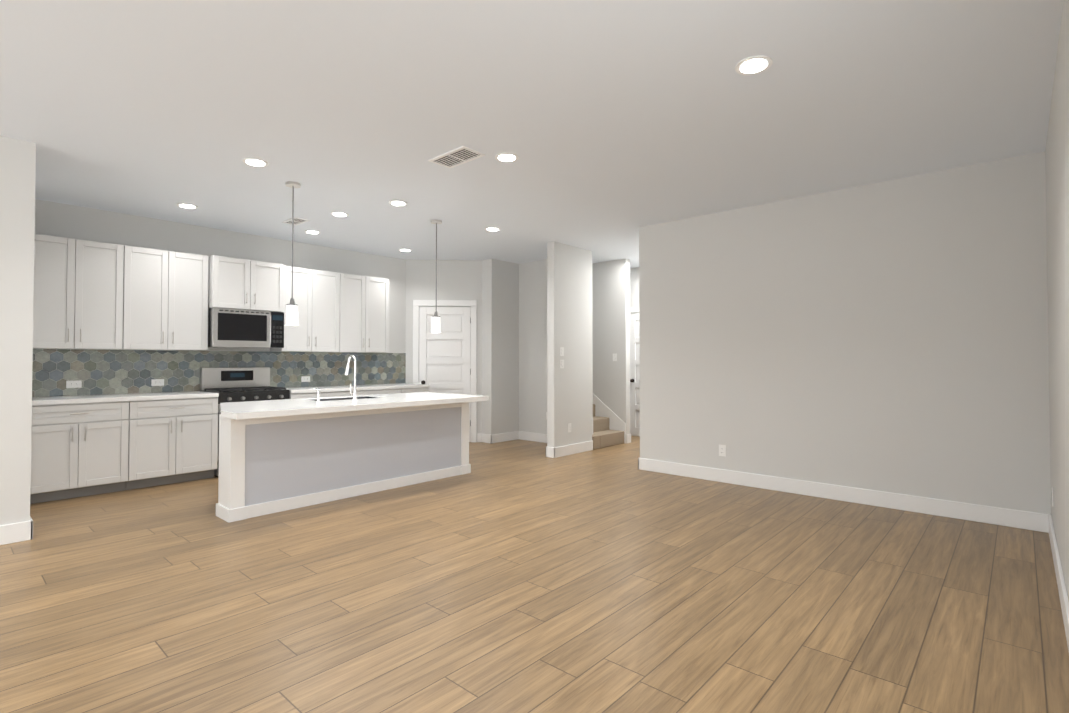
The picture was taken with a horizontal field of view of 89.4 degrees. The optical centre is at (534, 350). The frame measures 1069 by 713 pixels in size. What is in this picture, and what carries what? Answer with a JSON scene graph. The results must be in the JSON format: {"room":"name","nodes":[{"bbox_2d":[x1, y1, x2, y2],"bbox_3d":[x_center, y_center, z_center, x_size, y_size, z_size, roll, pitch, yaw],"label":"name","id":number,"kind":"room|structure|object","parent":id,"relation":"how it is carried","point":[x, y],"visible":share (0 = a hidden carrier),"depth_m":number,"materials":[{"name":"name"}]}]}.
{"room":"kitchen","nodes":[
{"label":"kitchen","id":0,"kind":"room"},
{"bbox_2d":[0,136,35,524],"bbox_3d":[-5.650,-0.084,3.289,2.280,2.840,3.615,-1,-1,42],"label":"wall","id":1,"kind":"structure","parent":0,"point":[17,191],"depth_m":3.81,"materials":[{"name":"white paint"}]},
{"bbox_2d":[0,519,32,544],"bbox_3d":[-4.781,1.255,2.515,0.016,0.135,3.601,-1,-1,42],"label":"baseboard","id":2,"kind":"structure","parent":1,"relation":"attached to","point":[23,531],"depth_m":3.79,"materials":[{"name":"white wood"}]},
{"bbox_2d":[35,199,405,396],"bbox_3d":[-3.646,-0.021,6.890,0.450,2.840,4.422,-1,-1,42],"label":"wall","id":3,"kind":"structure","parent":0,"point":[56,219],"depth_m":6.46,"materials":[{"name":"white paint"}]},
{"bbox_2d":[33,234,132,349],"bbox_3d":[-4.520,-0.544,5.326,0.348,1.060,0.819,-1,-1,42],"label":"upper cabinet","id":4,"kind":"object","parent":3,"relation":"attached to","point":[91,295],"depth_m":5.23,"materials":[{"name":"white paint"}]},
{"bbox_2d":[133,246,208,350],"bbox_3d":[-4.052,-0.535,5.848,0.348,1.060,0.830,-1,-1,42],"label":"upper cabinet","id":5,"kind":"object","parent":3,"relation":"attached to","point":[171,289],"depth_m":5.77,"materials":[{"name":"white paint"}]},
{"bbox_2d":[32,349,405,396],"bbox_3d":[-3.467,0.243,6.742,0.008,0.463,4.389,-1,-1,42],"label":"backsplash","id":6,"kind":"structure","parent":3,"relation":"attached to","point":[97,372],"depth_m":6.12,"materials":[{"name":"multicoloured tile"}]},
{"bbox_2d":[66,380,81,387],"bbox_3d":[-4.629,0.338,5.433,0.007,0.072,0.118,-1,-1,42],"label":"outlet","id":7,"kind":"object","parent":6,"relation":"attached to","point":[73,384],"visible":1,"depth_m":5.43,"materials":[{"name":"white plastic"}]},
{"bbox_2d":[151,379,163,385],"bbox_3d":[-4.155,0.352,5.961,0.007,0.072,0.118,-1,-1,42],"label":"outlet","id":8,"kind":"object","parent":6,"relation":"attached to","point":[157,382],"visible":1,"depth_m":5.96,"materials":[{"name":"white plastic"}]},
{"bbox_2d":[301,376,309,381],"bbox_3d":[-3.046,0.379,7.196,0.007,0.072,0.118,-1,-1,42],"label":"outlet","id":9,"kind":"object","parent":6,"relation":"attached to","point":[305,378],"visible":1,"depth_m":7.19,"materials":[{"name":"white plastic"}]},
{"bbox_2d":[209,255,284,313],"bbox_3d":[-3.467,-0.762,6.428,0.448,0.585,0.782,-1,-1,42],"label":"upper cabinet","id":10,"kind":"object","parent":3,"relation":"attached to","point":[234,283],"depth_m":6.24,"materials":[{"name":"white paint"}]},
{"bbox_2d":[208,308,283,347],"bbox_3d":[-3.443,-0.250,6.398,0.512,0.430,0.775,-1,-1,42],"label":"microwave","id":11,"kind":"object","parent":10,"relation":"attached to","point":[231,328],"visible":0.98,"depth_m":6.22,"materials":[{"name":"silver metal"}]},
{"bbox_2d":[270,266,344,351],"bbox_3d":[-2.958,-0.513,7.065,0.348,1.060,0.825,-1,-1,42],"label":"upper cabinet","id":12,"kind":"object","parent":3,"relation":"attached to","point":[319,295],"depth_m":6.96,"materials":[{"name":"white paint"}]},
{"bbox_2d":[345,274,388,352],"bbox_3d":[-2.491,-0.504,7.585,0.348,1.060,0.821,-1,-1,42],"label":"upper cabinet","id":13,"kind":"object","parent":3,"relation":"attached to","point":[366,298],"depth_m":7.50,"materials":[{"name":"white paint"}]},
{"bbox_2d":[0,0,1063,267],"bbox_3d":[-0.959,-1.516,4.333,7.900,0.060,11.800,-1,-1,42],"label":"ceiling","id":14,"kind":"structure","parent":0,"point":[614,124],"depth_m":3.34,"materials":[{"name":"white paint"}]},
{"bbox_2d":[177,203,197,208],"bbox_3d":[-3.513,-1.462,5.470,0.184,0.008,0.184,-1,-1,42],"label":"recessed light","id":15,"kind":"object","parent":14,"relation":"in","point":[186,205],"visible":0.98,"depth_m":5.46,"materials":[{"name":"white plastic"}]},
{"bbox_2d":[242,158,268,166],"bbox_3d":[-2.201,-1.483,4.266,0.184,0.008,0.184,-1,-1,42],"label":"recessed light","id":16,"kind":"object","parent":14,"relation":"in","point":[255,162],"visible":1,"depth_m":4.25,"materials":[{"name":"white plastic"}]},
{"bbox_2d":[285,181,300,325],"bbox_3d":[-2.137,-0.851,4.775,0.124,1.254,0.124,-1,-1,42],"label":"pendant light","id":17,"kind":"object","parent":14,"relation":"hanging from","point":[292,313],"visible":1,"depth_m":4.74,"materials":[{"name":"white glass"}]},
{"bbox_2d":[282,217,309,224],"bbox_3d":[-2.681,-1.451,6.067,0.320,0.009,0.170,-1,-1,42],"label":"ceiling vent","id":18,"kind":"object","parent":14,"relation":"in","point":[297,221],"visible":0.96,"depth_m":6.06,"materials":[{"name":"white metal"}]},
{"bbox_2d":[305,230,320,233],"bbox_3d":[-2.702,-1.442,6.583,0.184,0.008,0.184,-1,-1,42],"label":"recessed light","id":19,"kind":"object","parent":14,"relation":"in","point":[312,231],"visible":1,"depth_m":6.57,"materials":[{"name":"white plastic"}]},
{"bbox_2d":[331,212,348,216],"bbox_3d":[-2.085,-1.456,5.787,0.184,0.008,0.184,-1,-1,42],"label":"recessed light","id":20,"kind":"object","parent":14,"relation":"in","point":[340,214],"visible":0.96,"depth_m":5.77,"materials":[{"name":"white plastic"}]},
{"bbox_2d":[389,200,407,205],"bbox_3d":[-1.355,-1.463,5.374,0.184,0.008,0.184,-1,-1,42],"label":"recessed light","id":21,"kind":"object","parent":14,"relation":"in","point":[398,203],"visible":0.92,"depth_m":5.36,"materials":[{"name":"white plastic"}]},
{"bbox_2d":[399,249,411,251],"bbox_3d":[-1.833,-1.423,7.670,0.184,0.008,0.184,-1,-1,42],"label":"recessed light","id":22,"kind":"object","parent":14,"relation":"in","point":[406,250],"visible":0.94,"depth_m":7.67,"materials":[{"name":"white plastic"}]},
{"bbox_2d":[431,220,441,332],"bbox_3d":[-1.102,-0.828,6.063,0.124,1.254,0.124,-1,-1,42],"label":"pendant light","id":23,"kind":"object","parent":14,"relation":"hanging from","point":[435,323],"visible":1,"depth_m":6.03,"materials":[{"name":"white glass"}]},
{"bbox_2d":[428,146,484,167],"bbox_3d":[-0.603,-1.484,4.161,0.420,0.009,0.220,-1,-1,42],"label":"ceiling vent","id":24,"kind":"object","parent":14,"relation":"in","point":[457,156],"visible":1,"depth_m":4.16,"materials":[{"name":"white metal"}]},
{"bbox_2d":[485,227,499,230],"bbox_3d":[-0.499,-1.445,6.446,0.184,0.008,0.184,-1,-1,42],"label":"recessed light","id":25,"kind":"object","parent":14,"relation":"in","point":[492,229],"visible":0.98,"depth_m":6.43,"materials":[{"name":"white plastic"}]},
{"bbox_2d":[495,153,518,161],"bbox_3d":[-0.213,-1.485,4.161,0.184,0.008,0.184,-1,-1,42],"label":"recessed light","id":26,"kind":"object","parent":14,"relation":"in","point":[507,157],"visible":1,"depth_m":4.14,"materials":[{"name":"white plastic"}]},
{"bbox_2d":[735,55,772,74],"bbox_3d":[1.160,-1.507,2.861,0.184,0.008,0.184,-1,-1,42],"label":"recessed light","id":27,"kind":"object","parent":14,"relation":"in","point":[753,65],"visible":1,"depth_m":2.85,"materials":[{"name":"white plastic"}]},
{"bbox_2d":[0,436,1068,712],"bbox_3d":[-0.959,1.383,4.283,7.900,0.060,11.800,-1,-1,42],"label":"floor","id":28,"kind":"structure","parent":0,"point":[518,576],"depth_m":2.85,"materials":[{"name":"brown wood"}]},
{"bbox_2d":[30,403,137,503],"bbox_3d":[-4.408,0.929,5.200,0.648,0.880,0.819,-1,-1,42],"label":"base cabinet","id":29,"kind":"object","parent":28,"relation":"on","point":[84,445],"depth_m":4.99,"materials":[{"name":"white paint"}]},
{"bbox_2d":[32,391,217,406],"bbox_3d":[-4.162,0.474,5.471,0.663,0.040,1.541,-1,-1,42],"label":"countertop","id":30,"kind":"structure","parent":29,"relation":"on","point":[36,401],"depth_m":5.29,"materials":[{"name":"white stone"}]},
{"bbox_2d":[138,395,218,487],"bbox_3d":[-3.935,0.938,5.727,0.648,0.880,0.845,-1,-1,42],"label":"base cabinet","id":31,"kind":"object","parent":28,"relation":"on","point":[178,438],"depth_m":5.55,"materials":[{"name":"white paint"}]},
{"bbox_2d":[200,367,289,476],"bbox_3d":[-3.372,0.796,6.314,0.705,1.185,0.760,-1,-1,42],"label":"range","id":32,"kind":"object","parent":28,"relation":"on","point":[238,384],"visible":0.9,"depth_m":6.32,"materials":[{"name":"silver metal"}]},
{"bbox_2d":[290,391,357,398],"bbox_3d":[-2.856,0.959,6.929,0.648,0.880,0.833,-1,-1,42],"label":"base cabinet","id":33,"kind":"object","parent":28,"relation":"on","point":[313,394],"depth_m":6.73,"materials":[{"name":"white paint"}]},
{"bbox_2d":[286,383,429,394],"bbox_3d":[-2.454,0.507,7.374,0.663,0.040,2.021,-1,-1,42],"label":"countertop","id":34,"kind":"structure","parent":33,"relation":"on","point":[371,387],"depth_m":7.13,"materials":[{"name":"white stone"}]},
{"bbox_2d":[216,403,470,522],"bbox_3d":[-1.892,0.960,5.484,0.887,0.830,2.518,-1,-1,42],"label":"kitchen island","id":35,"kind":"object","parent":28,"relation":"on","point":[275,456],"depth_m":4.91,"materials":[{"name":"grey paint"}]},
{"bbox_2d":[219,392,487,418],"bbox_3d":[-1.804,0.517,5.400,1.170,0.050,2.590,-1,-1,42],"label":"island countertop","id":36,"kind":"structure","parent":35,"relation":"on","point":[266,409],"depth_m":4.95,"materials":[{"name":"white stone"}]},
{"bbox_2d":[313,387,323,402],"bbox_3d":[-2.086,0.417,5.177,0.114,0.142,0.044,-1,-1,42],"label":"soap dispenser","id":37,"kind":"object","parent":36,"relation":"on","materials":[{"name":"silver metal"}]},
{"bbox_2d":[344,355,359,398],"bbox_3d":[-1.880,0.268,5.482,0.227,0.451,0.096,-1,-1,42],"label":"faucet","id":38,"kind":"object","parent":36,"relation":"on","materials":[{"name":"silver metal"}]},
{"bbox_2d":[348,395,379,398],"bbox_3d":[-1.969,0.622,5.640,0.424,0.232,0.774,-1,-1,42],"label":"sink","id":39,"kind":"object","parent":36,"relation":"in","point":[361,396],"depth_m":5.99,"materials":[{"name":"grey metal"}]},
{"bbox_2d":[358,387,405,394],"bbox_3d":[-2.362,0.969,7.479,0.648,0.880,0.894,-1,-1,42],"label":"base cabinet","id":40,"kind":"object","parent":28,"relation":"on","point":[400,389],"depth_m":7.33,"materials":[{"name":"white paint"}]},
{"bbox_2d":[406,387,428,392],"bbox_3d":[-1.966,0.977,7.921,0.648,0.880,0.541,-1,-1,42],"label":"base cabinet","id":41,"kind":"object","parent":28,"relation":"on","point":[408,389],"depth_m":7.75,"materials":[{"name":"white paint"}]},
{"bbox_2d":[405,241,592,447],"bbox_3d":[-0.699,0.003,8.265,3.000,2.840,1.563,-1,-1,42],"label":"wall block","id":42,"kind":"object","parent":28,"relation":"on","point":[533,317],"visible":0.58,"depth_m":8.40,"materials":[{"name":"white paint"}]},
{"bbox_2d":[413,300,476,441],"bbox_3d":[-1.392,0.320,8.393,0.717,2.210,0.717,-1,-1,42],"label":"door","id":43,"kind":"structure","parent":42,"relation":"in","point":[445,361],"depth_m":8.40,"materials":[{"name":"white wood"}]},
{"bbox_2d":[477,433,481,441],"bbox_3d":[-1.410,1.357,8.385,1.184,0.135,0.016,0,-1,-3],"label":"baseboard","id":44,"kind":"structure","parent":42,"relation":"attached to","point":[478,437],"depth_m":8.41,"materials":[{"name":"white wood"}]},
{"bbox_2d":[560,360,563,367],"bbox_3d":[0.369,0.179,7.198,0.008,0.118,0.075,-1,-1,42],"label":"switch","id":45,"kind":"object","parent":42,"relation":"attached to","point":[561,363],"visible":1,"depth_m":7.19,"materials":[{"name":"white plastic"}]},
{"bbox_2d":[560,347,563,355],"bbox_3d":[0.369,0.014,7.201,0.008,0.118,0.075,-1,-1,42],"label":"light switch","id":46,"kind":"object","parent":42,"relation":"attached to","point":[561,351],"visible":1,"depth_m":7.19,"materials":[{"name":"white plastic"}]},
{"bbox_2d":[488,431,519,443],"bbox_3d":[-0.468,1.359,8.486,0.016,0.135,0.592,-1,-1,42],"label":"baseboard","id":47,"kind":"structure","parent":28,"relation":"on","point":[501,437],"depth_m":8.46,"materials":[{"name":"white wood"}]},
{"bbox_2d":[520,431,546,442],"bbox_3d":[0.251,1.355,8.267,1.380,0.135,0.016,-1,-1,42],"label":"baseboard","id":48,"kind":"structure","parent":28,"relation":"on","point":[530,436],"depth_m":8.50,"materials":[{"name":"white wood"}]},
{"bbox_2d":[546,446,551,457],"bbox_3d":[0.456,1.341,7.458,0.036,0.135,0.886,-1,-1,42],"label":"baseboard","id":49,"kind":"structure","parent":28,"relation":"on","point":[548,449],"depth_m":7.10,"materials":[{"name":"white wood"}]},
{"bbox_2d":[552,440,592,457],"bbox_3d":[0.539,1.339,7.363,0.016,0.135,0.856,-1,-1,42],"label":"baseboard","id":50,"kind":"structure","parent":28,"relation":"on","point":[565,450],"depth_m":7.32,"materials":[{"name":"white wood"}]},
{"bbox_2d":[592,404,623,449],"bbox_3d":[0.109,0.484,8.909,2.700,1.900,0.808,-1,-1,42],"label":"stairs","id":51,"kind":"structure","parent":28,"relation":"on","point":[603,435],"depth_m":8.14,"materials":[{"name":"beige carpet"}]},
{"bbox_2d":[592,259,629,434],"bbox_3d":[0.313,0.022,9.361,3.040,2.840,0.120,-1,-1,42],"label":"wall","id":52,"kind":"structure","parent":0,"point":[611,317],"depth_m":8.47,"materials":[{"name":"white paint"}]},
{"bbox_2d":[593,394,625,443],"bbox_3d":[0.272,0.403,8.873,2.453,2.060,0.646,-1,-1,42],"label":"trim","id":53,"kind":"structure","parent":52,"relation":"attached to","point":[602,409],"depth_m":8.46,"materials":[{"name":"white wood"}]},
{"bbox_2d":[626,434,631,442],"bbox_3d":[0.437,1.374,9.315,2.856,0.135,0.020,-1,-1,42],"label":"baseboard","id":54,"kind":"structure","parent":52,"relation":"attached to","point":[628,437],"depth_m":8.30,"materials":[{"name":"white"}]},
{"bbox_2d":[630,267,638,313],"bbox_3d":[1.300,0.025,9.577,4.220,2.840,0.140,-1,-1,42],"label":"wall","id":55,"kind":"structure","parent":0,"point":[634,287],"depth_m":9.15,"materials":[{"name":"white paint"}]},
{"bbox_2d":[630,307,639,435],"bbox_3d":[1.891,0.348,8.884,0.980,2.170,0.091,-1,-1,42],"label":"door","id":56,"kind":"structure","parent":55,"relation":"attached to","point":[634,380],"depth_m":9.10,"materials":[{"name":"white wood"}]},
{"bbox_2d":[639,151,1050,514],"bbox_3d":[3.503,-0.032,6.269,3.480,2.840,2.920,-1,-1,42],"label":"wall","id":57,"kind":"structure","parent":0,"point":[891,336],"depth_m":4.80,"materials":[{"name":"white paint"}]},
{"bbox_2d":[719,445,725,456],"bbox_3d":[1.967,1.047,5.662,0.072,0.118,0.007,-1,-1,42],"label":"outlet","id":58,"kind":"object","parent":57,"relation":"attached to","point":[722,450],"visible":1,"depth_m":5.66,"materials":[{"name":"white plastic"}]},
{"bbox_2d":[638,457,1043,531],"bbox_3d":[2.505,1.301,5.169,3.466,0.135,0.016,-1,-1,42],"label":"baseboard","id":59,"kind":"structure","parent":57,"relation":"attached to","point":[1027,520],"depth_m":4.79,"materials":[{"name":"white wood"}]},
{"bbox_2d":[1045,0,1068,599],"bbox_3d":[1.884,-0.111,1.757,0.140,2.840,11.800,-1,-1,42],"label":"wall","id":60,"kind":"structure","parent":0,"point":[1057,180],"depth_m":2.84,"materials":[{"name":"white paint"}]},
{"bbox_2d":[1044,514,1068,651],"bbox_3d":[0.917,1.224,0.773,0.016,0.135,8.680,-1,-1,42],"label":"baseboard","id":61,"kind":"structure","parent":60,"relation":"attached to","point":[1048,524],"depth_m":2.96,"materials":[{"name":"white wood"}]}
]}

